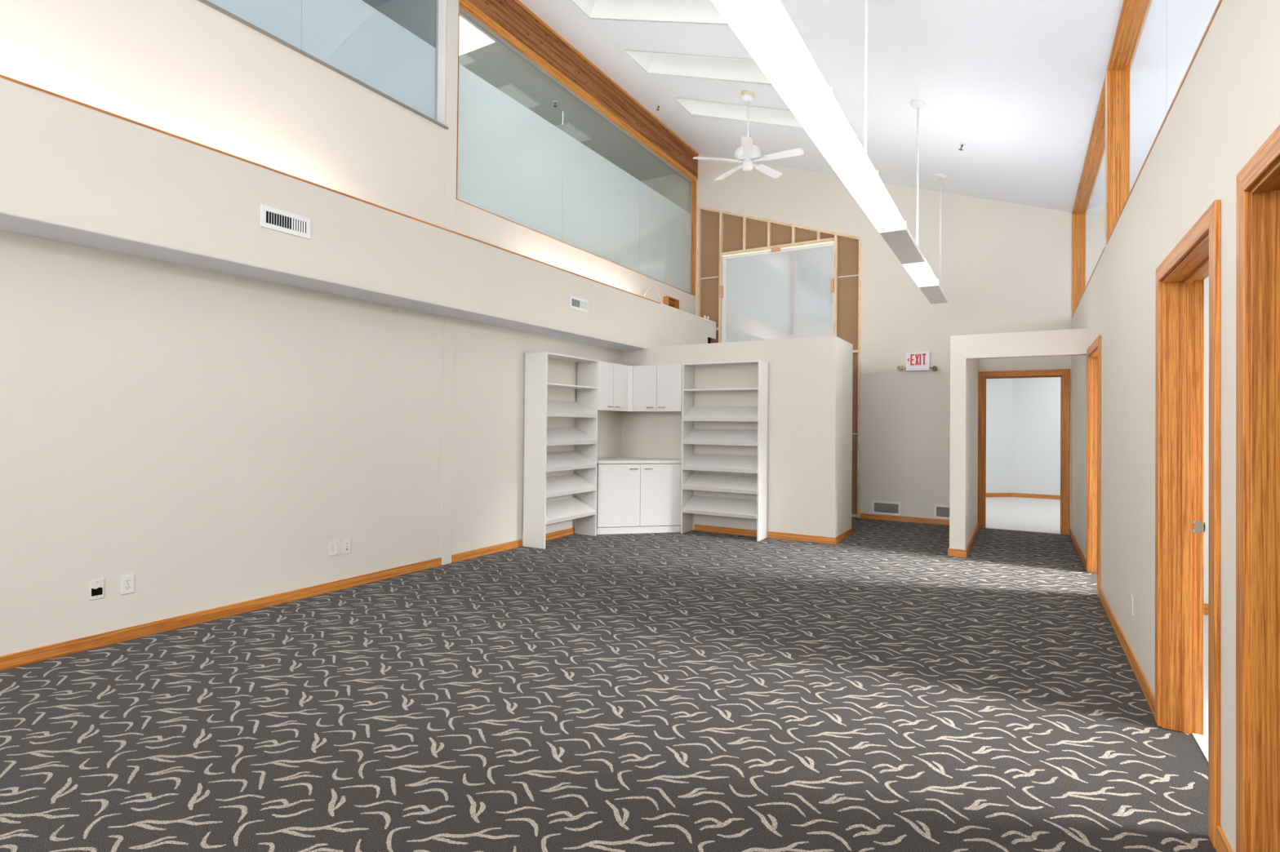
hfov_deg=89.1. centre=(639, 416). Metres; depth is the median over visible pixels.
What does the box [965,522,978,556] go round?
baseboard
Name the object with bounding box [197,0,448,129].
window
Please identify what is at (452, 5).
column
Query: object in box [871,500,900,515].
air vent
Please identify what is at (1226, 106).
wall
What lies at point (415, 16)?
wall
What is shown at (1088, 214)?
window
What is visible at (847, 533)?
baseboard
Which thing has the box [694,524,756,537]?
baseboard
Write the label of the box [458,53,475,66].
ceiling panel
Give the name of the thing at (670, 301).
wooden box
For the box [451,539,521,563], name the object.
baseboard
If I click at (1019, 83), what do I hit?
ceiling
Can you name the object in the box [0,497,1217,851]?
floor
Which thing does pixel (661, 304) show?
trim
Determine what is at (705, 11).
window
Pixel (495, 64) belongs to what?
ceiling
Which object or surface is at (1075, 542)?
baseboard
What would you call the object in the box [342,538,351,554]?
data plate
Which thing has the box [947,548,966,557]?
baseboard
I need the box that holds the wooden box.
[662,296,679,309]
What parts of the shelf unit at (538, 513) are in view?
panel, slanted shelf, slanted shelf, slanted shelf, slanted shelf, slanted shelf, shelf, panel, panel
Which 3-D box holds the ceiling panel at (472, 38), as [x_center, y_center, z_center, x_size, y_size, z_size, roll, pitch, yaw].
[-2.046,-4.266,7.275,0.610,0.018,0.610,0,-1,30]
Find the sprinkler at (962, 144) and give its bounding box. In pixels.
[958,142,965,151]
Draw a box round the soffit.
[0,77,715,348]
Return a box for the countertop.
[597,457,681,463]
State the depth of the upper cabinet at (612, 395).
8.20 m
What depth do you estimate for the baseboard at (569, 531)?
7.76 m
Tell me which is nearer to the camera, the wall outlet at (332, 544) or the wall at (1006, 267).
the wall outlet at (332, 544)
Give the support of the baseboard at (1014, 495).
attached to the wall at (1023, 415)
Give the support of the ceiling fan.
hanging from the ceiling at (1019, 83)
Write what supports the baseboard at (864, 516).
attached to the wall at (1006, 267)
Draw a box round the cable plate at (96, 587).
[88,578,104,599]
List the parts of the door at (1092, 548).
casing leg, casing leg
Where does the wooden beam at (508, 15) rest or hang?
attached to the wall at (204, 437)
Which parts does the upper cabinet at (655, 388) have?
corner filler, door, door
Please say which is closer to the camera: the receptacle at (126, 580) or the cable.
the receptacle at (126, 580)
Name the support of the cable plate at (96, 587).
attached to the wall at (204, 437)
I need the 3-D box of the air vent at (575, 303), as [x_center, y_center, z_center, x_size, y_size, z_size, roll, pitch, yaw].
[-0.696,-1.288,7.437,0.007,0.148,0.352,0,-1,30]
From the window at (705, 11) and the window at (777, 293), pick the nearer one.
the window at (705, 11)
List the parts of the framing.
plate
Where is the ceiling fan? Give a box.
[693,90,804,180]
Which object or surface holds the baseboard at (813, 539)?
attached to the wall at (810, 412)
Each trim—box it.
[0,74,661,304]
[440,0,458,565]
[462,0,697,180]
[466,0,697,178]
[514,0,698,155]
[661,303,715,323]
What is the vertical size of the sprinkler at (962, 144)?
0.080 m
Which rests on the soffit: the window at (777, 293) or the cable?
the cable
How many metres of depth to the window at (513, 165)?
7.91 m
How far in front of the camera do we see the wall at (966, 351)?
6.86 m
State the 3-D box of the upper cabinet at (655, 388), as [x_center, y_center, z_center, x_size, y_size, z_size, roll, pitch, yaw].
[0.254,-0.365,8.480,0.790,0.600,0.339,0,-1,30]
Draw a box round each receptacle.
[124,578,131,583]
[124,585,130,590]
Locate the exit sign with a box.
[897,351,937,371]
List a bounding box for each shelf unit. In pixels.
[523,351,598,549]
[680,360,768,541]
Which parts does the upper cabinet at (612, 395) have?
door, door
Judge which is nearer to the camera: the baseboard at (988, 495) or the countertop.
the countertop
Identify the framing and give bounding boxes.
[696,206,862,518]
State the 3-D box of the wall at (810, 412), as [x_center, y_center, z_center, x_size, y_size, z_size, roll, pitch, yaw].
[1.217,0.270,8.613,2.914,2.405,0.877,0,-1,30]
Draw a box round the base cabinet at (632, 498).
[596,463,681,534]
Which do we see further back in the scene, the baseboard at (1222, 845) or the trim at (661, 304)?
the trim at (661, 304)
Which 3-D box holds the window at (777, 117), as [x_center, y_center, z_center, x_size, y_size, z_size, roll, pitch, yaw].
[1.410,-4.034,8.379,1.942,0.878,0.554,0,-1,30]
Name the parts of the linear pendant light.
rod, rod, rod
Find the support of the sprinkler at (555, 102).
attached to the ceiling at (495, 64)
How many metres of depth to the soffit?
4.30 m
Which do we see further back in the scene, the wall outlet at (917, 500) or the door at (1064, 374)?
the wall outlet at (917, 500)
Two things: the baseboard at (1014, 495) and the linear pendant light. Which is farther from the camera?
the baseboard at (1014, 495)
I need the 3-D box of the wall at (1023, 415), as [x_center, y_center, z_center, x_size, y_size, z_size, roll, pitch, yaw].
[6.516,0.098,10.639,6.700,2.900,4.733,0,-1,30]
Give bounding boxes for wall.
[0,0,697,656]
[374,0,687,211]
[620,336,853,537]
[695,154,1093,535]
[949,328,1088,550]
[986,377,1060,495]
[1071,0,1279,851]
[1204,275,1208,604]
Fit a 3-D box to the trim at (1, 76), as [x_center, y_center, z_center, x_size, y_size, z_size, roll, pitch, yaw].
[-2.646,-1.672,4.125,0.021,0.014,11.600,0,-1,30]
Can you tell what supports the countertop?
on the base cabinet at (632, 498)
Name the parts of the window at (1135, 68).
glass pane, glass pane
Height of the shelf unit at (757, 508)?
2.129 m
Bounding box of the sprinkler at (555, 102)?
[552,100,557,107]
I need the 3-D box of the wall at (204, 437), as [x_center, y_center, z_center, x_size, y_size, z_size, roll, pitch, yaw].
[-2.555,-1.611,5.211,0.174,6.020,13.567,0,-1,30]
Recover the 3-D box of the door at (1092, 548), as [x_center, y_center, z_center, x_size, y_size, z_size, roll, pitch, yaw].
[4.088,0.408,5.738,0.161,2.128,1.121,0,-1,30]
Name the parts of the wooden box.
panel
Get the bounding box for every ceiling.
[361,0,676,181]
[518,0,1219,212]
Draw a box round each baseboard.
[0,557,441,671]
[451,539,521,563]
[545,527,574,541]
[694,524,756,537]
[768,531,835,544]
[835,527,853,544]
[859,513,949,525]
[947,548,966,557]
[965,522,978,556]
[986,493,1012,497]
[1012,493,1060,499]
[1070,528,1085,568]
[1098,587,1155,717]
[1204,603,1208,615]
[1215,826,1233,851]
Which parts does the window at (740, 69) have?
skylight panel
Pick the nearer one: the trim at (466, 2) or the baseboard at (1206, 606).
the baseboard at (1206, 606)
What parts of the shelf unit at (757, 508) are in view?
panel, slanted shelf, slanted shelf, slanted shelf, slanted shelf, slanted shelf, shelf, panel, panel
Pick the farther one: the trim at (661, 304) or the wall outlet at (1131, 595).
the trim at (661, 304)
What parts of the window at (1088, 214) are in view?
glass pane, sill, glass pane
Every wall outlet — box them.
[120,573,134,595]
[328,540,337,555]
[915,496,920,504]
[1130,593,1133,615]
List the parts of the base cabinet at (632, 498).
door, door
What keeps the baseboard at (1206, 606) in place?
attached to the wall at (1206, 280)
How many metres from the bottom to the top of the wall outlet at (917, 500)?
0.114 m
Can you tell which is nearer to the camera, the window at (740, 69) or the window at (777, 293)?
the window at (740, 69)
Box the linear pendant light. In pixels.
[711,0,948,304]
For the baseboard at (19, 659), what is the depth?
4.31 m
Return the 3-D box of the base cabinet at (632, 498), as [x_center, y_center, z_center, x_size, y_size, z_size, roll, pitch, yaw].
[-0.065,1.022,8.254,1.063,0.867,1.010,0,-1,30]
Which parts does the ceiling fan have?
blade, blade, blade, blade, blade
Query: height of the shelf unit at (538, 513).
2.136 m
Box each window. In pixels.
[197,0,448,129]
[456,0,696,296]
[572,0,728,24]
[624,49,771,84]
[674,97,803,128]
[720,242,834,342]
[1071,77,1105,317]
[1106,0,1222,244]
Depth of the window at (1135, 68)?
4.26 m
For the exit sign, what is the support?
attached to the wall at (1006, 267)
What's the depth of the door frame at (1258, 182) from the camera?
1.83 m
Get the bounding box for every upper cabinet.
[597,360,628,411]
[627,364,682,412]
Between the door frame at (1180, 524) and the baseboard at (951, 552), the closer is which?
the door frame at (1180, 524)
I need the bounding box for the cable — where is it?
[644,285,662,303]
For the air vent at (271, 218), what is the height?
0.148 m
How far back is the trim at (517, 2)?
8.40 m
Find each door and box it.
[977,368,1070,535]
[1085,335,1101,596]
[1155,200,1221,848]
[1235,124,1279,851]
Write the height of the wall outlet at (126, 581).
0.114 m
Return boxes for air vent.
[260,204,311,239]
[569,295,588,312]
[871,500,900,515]
[933,504,949,519]
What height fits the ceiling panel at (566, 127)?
0.018 m
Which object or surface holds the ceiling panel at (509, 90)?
attached to the ceiling at (495, 64)
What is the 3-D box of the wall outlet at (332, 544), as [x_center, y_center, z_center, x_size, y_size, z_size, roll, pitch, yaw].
[-2.462,1.055,5.209,0.007,0.114,0.070,0,-1,30]
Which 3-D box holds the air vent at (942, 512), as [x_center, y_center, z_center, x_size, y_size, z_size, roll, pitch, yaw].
[4.293,1.327,9.011,0.397,0.196,0.008,0,-1,30]
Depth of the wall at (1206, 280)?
4.81 m
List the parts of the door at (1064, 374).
casing leg, casing leg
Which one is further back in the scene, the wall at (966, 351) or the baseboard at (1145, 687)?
the wall at (966, 351)
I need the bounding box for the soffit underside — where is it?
[0,212,646,350]
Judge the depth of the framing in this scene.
10.30 m
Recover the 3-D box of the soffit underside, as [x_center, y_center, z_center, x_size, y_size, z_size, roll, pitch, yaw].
[-2.913,-0.999,4.046,0.391,0.004,11.213,0,-1,30]
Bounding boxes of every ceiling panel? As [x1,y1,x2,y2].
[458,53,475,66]
[459,13,496,55]
[497,84,540,108]
[555,122,591,142]

